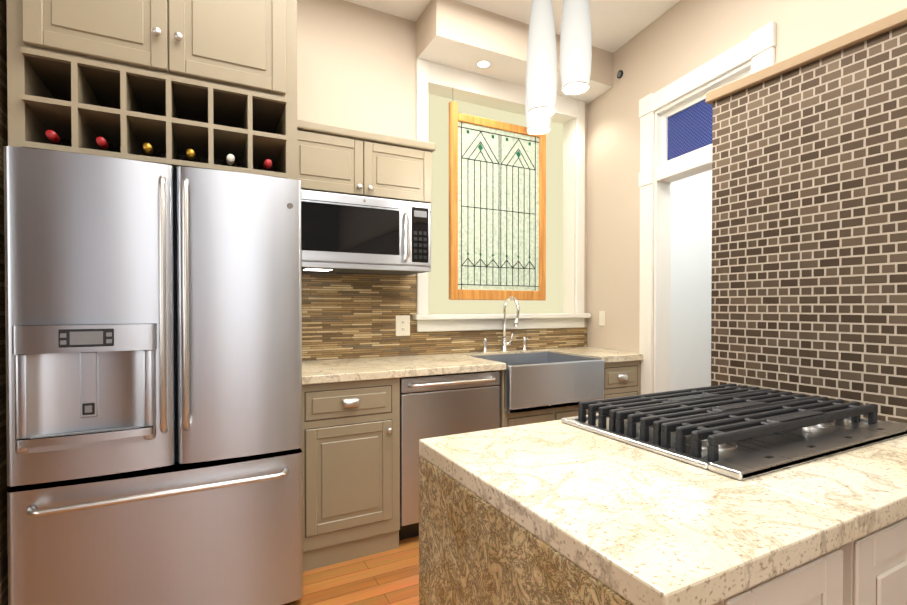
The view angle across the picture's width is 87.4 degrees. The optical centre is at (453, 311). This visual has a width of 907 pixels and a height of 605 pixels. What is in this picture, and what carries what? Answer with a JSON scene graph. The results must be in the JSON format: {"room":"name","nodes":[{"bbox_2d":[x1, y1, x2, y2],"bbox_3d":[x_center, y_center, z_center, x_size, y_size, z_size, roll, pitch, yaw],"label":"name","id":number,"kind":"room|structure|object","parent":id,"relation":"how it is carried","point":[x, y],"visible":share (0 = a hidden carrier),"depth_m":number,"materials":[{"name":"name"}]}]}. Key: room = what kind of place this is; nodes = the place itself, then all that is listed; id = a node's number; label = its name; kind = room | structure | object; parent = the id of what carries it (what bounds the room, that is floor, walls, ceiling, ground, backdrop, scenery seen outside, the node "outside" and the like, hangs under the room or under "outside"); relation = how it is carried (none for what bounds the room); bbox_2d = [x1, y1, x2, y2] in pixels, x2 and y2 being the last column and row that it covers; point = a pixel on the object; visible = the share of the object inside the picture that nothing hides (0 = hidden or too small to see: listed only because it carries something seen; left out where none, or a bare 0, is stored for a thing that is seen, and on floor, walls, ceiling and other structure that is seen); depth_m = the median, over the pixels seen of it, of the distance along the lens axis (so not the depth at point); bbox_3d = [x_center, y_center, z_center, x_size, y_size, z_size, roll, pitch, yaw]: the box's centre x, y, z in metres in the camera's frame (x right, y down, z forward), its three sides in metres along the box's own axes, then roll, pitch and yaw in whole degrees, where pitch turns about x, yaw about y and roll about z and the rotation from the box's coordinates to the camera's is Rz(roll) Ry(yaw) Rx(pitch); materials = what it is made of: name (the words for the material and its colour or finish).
{"room":"kitchen","nodes":[
{"label":"kitchen","id":0,"kind":"room"},
{"bbox_2d":[0,0,10,604],"bbox_3d":[-2.840,-0.337,1.382,2.510,3.150,0.810,0,1,-27],"label":"wall","id":1,"kind":"structure","parent":0,"point":[4,488],"depth_m":1.62,"materials":[{"name":"stone"}]},
{"bbox_2d":[283,536,418,604],"bbox_3d":[0.490,1.288,0.483,8.000,0.080,6.100,0,1,-27],"label":"floor","id":2,"kind":"structure","parent":0,"point":[390,577],"depth_m":2.17,"materials":[{"name":"brown wood"}]},
{"bbox_2d":[6,0,297,486],"bbox_3d":[-1.268,-0.200,2.169,0.985,2.860,0.857,0,1,-27],"label":"cabinet surround","id":3,"kind":"object","parent":2,"relation":"on","point":[212,84],"visible":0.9,"depth_m":1.85,"materials":[{"name":"beige wood"}]},
{"bbox_2d":[45,130,71,146],"bbox_3d":[-1.504,-0.627,1.837,0.076,0.075,0.375,0,1,-27],"label":"wine bottle","id":4,"kind":"object","parent":3,"relation":"in","point":[53,137],"visible":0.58,"depth_m":1.71,"materials":[{"name":"red glass"}]},
{"bbox_2d":[96,137,119,152],"bbox_3d":[-1.376,-0.628,1.903,0.076,0.075,0.375,0,1,-27],"label":"wine bottle","id":5,"kind":"object","parent":3,"relation":"in","point":[103,144],"visible":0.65,"depth_m":1.77,"materials":[{"name":"red glass"}]},
{"bbox_2d":[142,143,161,157],"bbox_3d":[-1.249,-0.628,1.969,0.076,0.075,0.375,0,1,-27],"label":"wine bottle","id":6,"kind":"object","parent":3,"relation":"in","point":[149,150],"visible":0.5,"depth_m":1.84,"materials":[{"name":"gold metal"}]},
{"bbox_2d":[182,149,200,162],"bbox_3d":[-1.121,-0.629,2.035,0.076,0.075,0.375,0,1,-27],"label":"wine bottle","id":7,"kind":"object","parent":3,"relation":"in","point":[191,156],"visible":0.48,"depth_m":1.90,"materials":[{"name":"gold metal"}]},
{"bbox_2d":[220,154,237,166],"bbox_3d":[-0.994,-0.630,2.101,0.076,0.075,0.375,0,1,-27],"label":"wine bottle","id":8,"kind":"object","parent":3,"relation":"in","point":[229,160],"visible":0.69,"depth_m":1.96,"materials":[{"name":"white glass"}]},
{"bbox_2d":[256,159,271,170],"bbox_3d":[-0.866,-0.631,2.167,0.076,0.075,0.375,0,1,-27],"label":"wine bottle","id":9,"kind":"object","parent":3,"relation":"in","point":[266,165],"visible":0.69,"depth_m":2.03,"materials":[{"name":"red glass"}]},
{"bbox_2d":[4,146,302,604],"bbox_3d":[-1.228,0.343,2.115,0.940,1.775,0.952,0,1,-27],"label":"refrigerator","id":10,"kind":"object","parent":2,"relation":"on","point":[153,326],"visible":1,"depth_m":1.71,"materials":[{"name":"metal"}]},
{"bbox_2d":[300,378,399,571],"bbox_3d":[-0.655,0.780,2.611,0.522,0.890,0.655,0,1,-27],"label":"base cabinet","id":11,"kind":"object","parent":2,"relation":"on","point":[350,448],"depth_m":2.32,"materials":[{"name":"beige wood"}]},
{"bbox_2d":[302,346,642,384],"bbox_3d":[0.179,0.310,3.029,2.392,0.039,0.670,0,1,-27],"label":"countertop","id":12,"kind":"structure","parent":11,"relation":"on","point":[340,370],"depth_m":2.67,"materials":[{"name":"stone"}]},
{"bbox_2d":[482,338,487,352],"bbox_3d":[0.223,0.236,3.357,0.040,0.102,0.040,0,1,-27],"label":"side spray","id":13,"kind":"object","parent":12,"relation":"on","point":[484,345],"visible":1,"depth_m":3.35,"materials":[{"name":"silver metal"}]},
{"bbox_2d":[500,296,519,351],"bbox_3d":[0.419,0.089,3.366,0.094,0.396,0.209,0,1,-27],"label":"faucet","id":14,"kind":"object","parent":12,"relation":"on","point":[505,343],"visible":1,"depth_m":3.41,"materials":[{"name":"silver metal"}]},
{"bbox_2d":[522,337,528,350],"bbox_3d":[0.532,0.234,3.499,0.040,0.102,0.073,0,1,-27],"label":"soap dispenser","id":15,"kind":"object","parent":12,"relation":"on","point":[524,343],"visible":1,"depth_m":3.50,"materials":[{"name":"silver metal"}]},
{"bbox_2d":[471,352,603,412],"bbox_3d":[0.511,0.437,3.107,0.722,0.270,0.565,0,1,-27],"label":"sink","id":16,"kind":"object","parent":12,"relation":"in","point":[539,381],"visible":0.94,"depth_m":2.86,"materials":[{"name":"metal"}]},
{"bbox_2d":[399,371,498,539],"bbox_3d":[-0.136,0.780,2.848,0.610,0.886,0.694,0,1,-27],"label":"dishwasher","id":17,"kind":"object","parent":2,"relation":"on","point":[431,406],"visible":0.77,"depth_m":2.54,"materials":[{"name":"metal"}]},
{"bbox_2d":[499,388,598,427],"bbox_3d":[0.469,0.896,3.194,0.750,0.645,0.655,0,1,-27],"label":"base cabinet","id":18,"kind":"object","parent":2,"relation":"on","point":[506,419],"depth_m":2.83,"materials":[{"name":"beige wood"}]},
{"bbox_2d":[603,360,640,398],"bbox_3d":[0.975,0.771,3.456,0.387,0.890,0.654,0,1,-27],"label":"base cabinet","id":19,"kind":"object","parent":2,"relation":"on","point":[621,379],"depth_m":3.16,"materials":[{"name":"beige wood"}]},
{"bbox_2d":[714,517,906,604],"bbox_3d":[0.637,0.796,1.125,1.178,0.890,0.636,0,1,-27],"label":"base cabinet","id":20,"kind":"object","parent":2,"relation":"on","point":[870,569],"visible":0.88,"depth_m":0.78,"materials":[{"name":"beige wood"}]},
{"bbox_2d":[419,420,906,604],"bbox_3d":[0.614,0.776,1.131,1.212,0.930,0.705,0,1,-27],"label":"countertop","id":21,"kind":"structure","parent":20,"relation":"on","point":[556,512],"depth_m":0.81,"materials":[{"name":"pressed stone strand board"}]},
{"bbox_2d":[561,383,906,479],"bbox_3d":[0.754,0.295,1.278,0.764,0.090,0.507,0,1,-27],"label":"cooktop","id":22,"kind":"object","parent":21,"relation":"in","point":[741,432],"visible":1,"depth_m":1.15,"materials":[{"name":"metal"}]},
{"bbox_2d":[297,0,587,360],"bbox_3d":[-1.623,-0.350,2.609,6.220,3.150,0.250,0,1,-27],"label":"wall","id":23,"kind":"structure","parent":0,"point":[356,66],"depth_m":3.15,"materials":[{"name":"paint"}]},
{"bbox_2d":[297,119,435,203],"bbox_3d":[-0.565,-0.820,2.784,0.856,0.363,0.399,0,1,-27],"label":"upper cabinet","id":24,"kind":"object","parent":23,"relation":"attached to","point":[339,160],"visible":0.83,"depth_m":2.63,"materials":[{"name":"beige wood"}]},
{"bbox_2d":[301,190,430,274],"bbox_3d":[-0.570,-0.434,2.759,0.812,0.401,0.447,0,1,-27],"label":"microwave","id":25,"kind":"object","parent":24,"relation":"attached to","point":[347,234],"visible":0.85,"depth_m":2.61,"materials":[{"name":"metal"}]},
{"bbox_2d":[302,272,586,360],"bbox_3d":[0.025,0.023,3.319,2.388,0.527,0.011,0,1,-27],"label":"tile backsplash","id":26,"kind":"structure","parent":23,"relation":"attached to","point":[349,316],"depth_m":3.04,"materials":[{"name":"tile"}]},
{"bbox_2d":[396,315,409,335],"bbox_3d":[-0.332,0.092,3.123,0.100,0.135,0.008,0,1,-27],"label":"electrical outlet plate","id":27,"kind":"object","parent":26,"relation":"attached to","point":[402,325],"visible":1,"depth_m":3.12,"materials":[{"name":"plastic"}]},
{"bbox_2d":[413,59,590,331],"bbox_3d":[0.412,-0.776,3.475,1.515,1.813,0.075,0,1,-27],"label":"window","id":28,"kind":"structure","parent":23,"relation":"in","point":[497,210],"depth_m":3.41,"materials":[{"name":"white wood"}]},
{"bbox_2d":[344,0,679,103],"bbox_3d":[0.490,-1.816,0.450,8.000,0.331,6.100,0,1,-27],"label":"ceiling","id":29,"kind":"structure","parent":0,"point":[465,35],"depth_m":3.08,"materials":[{"name":"paint"}]},
{"bbox_2d":[475,60,491,67],"bbox_3d":[0.204,-1.679,3.220,0.112,0.003,0.112,0,1,-27],"label":"recessed light","id":30,"kind":"object","parent":29,"relation":"in","point":[483,63],"visible":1,"depth_m":3.21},
{"bbox_2d":[525,84,551,134],"bbox_3d":[0.447,-1.437,2.493,0.142,0.971,0.142,0,1,-27],"label":"pendant light","id":31,"kind":"object","parent":29,"relation":"hanging from","point":[537,126],"visible":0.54,"depth_m":2.47,"materials":[{"name":"white glass"}]},
{"bbox_2d":[526,0,556,117],"bbox_3d":[0.403,-1.414,2.166,0.142,1.011,0.142,0,1,-27],"label":"pendant light","id":32,"kind":"object","parent":29,"relation":"hanging from","point":[541,77],"visible":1,"depth_m":2.12,"materials":[{"name":"white glass"}]},
{"bbox_2d":[560,0,591,94],"bbox_3d":[0.555,-1.466,2.154,0.142,0.906,0.142,0,1,-27],"label":"pendant light","id":33,"kind":"object","parent":29,"relation":"hanging from","point":[575,52],"visible":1,"depth_m":2.10,"materials":[{"name":"white glass"}]},
{"bbox_2d":[670,177,689,390],"bbox_3d":[1.622,-0.367,4.231,0.994,3.150,0.315,0,1,-27],"label":"wall","id":34,"kind":"structure","parent":0,"point":[680,189],"depth_m":4.38,"materials":[{"name":"paint"}]},
{"bbox_2d":[690,170,711,388],"bbox_3d":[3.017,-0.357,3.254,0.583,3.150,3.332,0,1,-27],"label":"door","id":35,"kind":"structure","parent":0,"point":[691,282],"depth_m":4.46,"materials":[{"name":"paint"}]},
{"bbox_2d":[587,0,906,374],"bbox_3d":[2.181,-0.331,0.886,0.120,3.150,6.440,0,1,-19],"label":"wall","id":36,"kind":"structure","parent":0,"point":[679,39],"depth_m":3.32,"materials":[{"name":"paint"}]},
{"bbox_2d":[599,311,604,325],"bbox_3d":[1.152,0.051,3.682,0.008,0.115,0.070,0,1,-19],"label":"switch plate","id":37,"kind":"object","parent":36,"relation":"attached to","point":[601,318],"visible":1,"depth_m":3.68,"materials":[{"name":"white plastic"}]},
{"bbox_2d":[617,70,622,78],"bbox_3d":[1.215,-1.734,3.468,0.016,0.056,0.056,0,1,-19],"label":"detector","id":38,"kind":"object","parent":36,"relation":"attached to","point":[619,74],"visible":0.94,"depth_m":3.46,"materials":[{"name":"plastic"}]},
{"bbox_2d":[639,22,775,393],"bbox_3d":[1.494,-0.111,2.839,0.150,2.668,0.953,0,1,-19],"label":"door frame","id":39,"kind":"structure","parent":36,"relation":"attached to","point":[683,137],"depth_m":3.14,"materials":[{"name":"white wood"}]},
{"bbox_2d":[706,7,906,422],"bbox_3d":[1.888,0.227,0.131,0.166,2.050,3.808,0,1,-27],"label":"tiled wall","id":40,"kind":"structure","parent":0,"point":[809,225],"depth_m":1.46,"materials":[{"name":"tile"}]}
]}

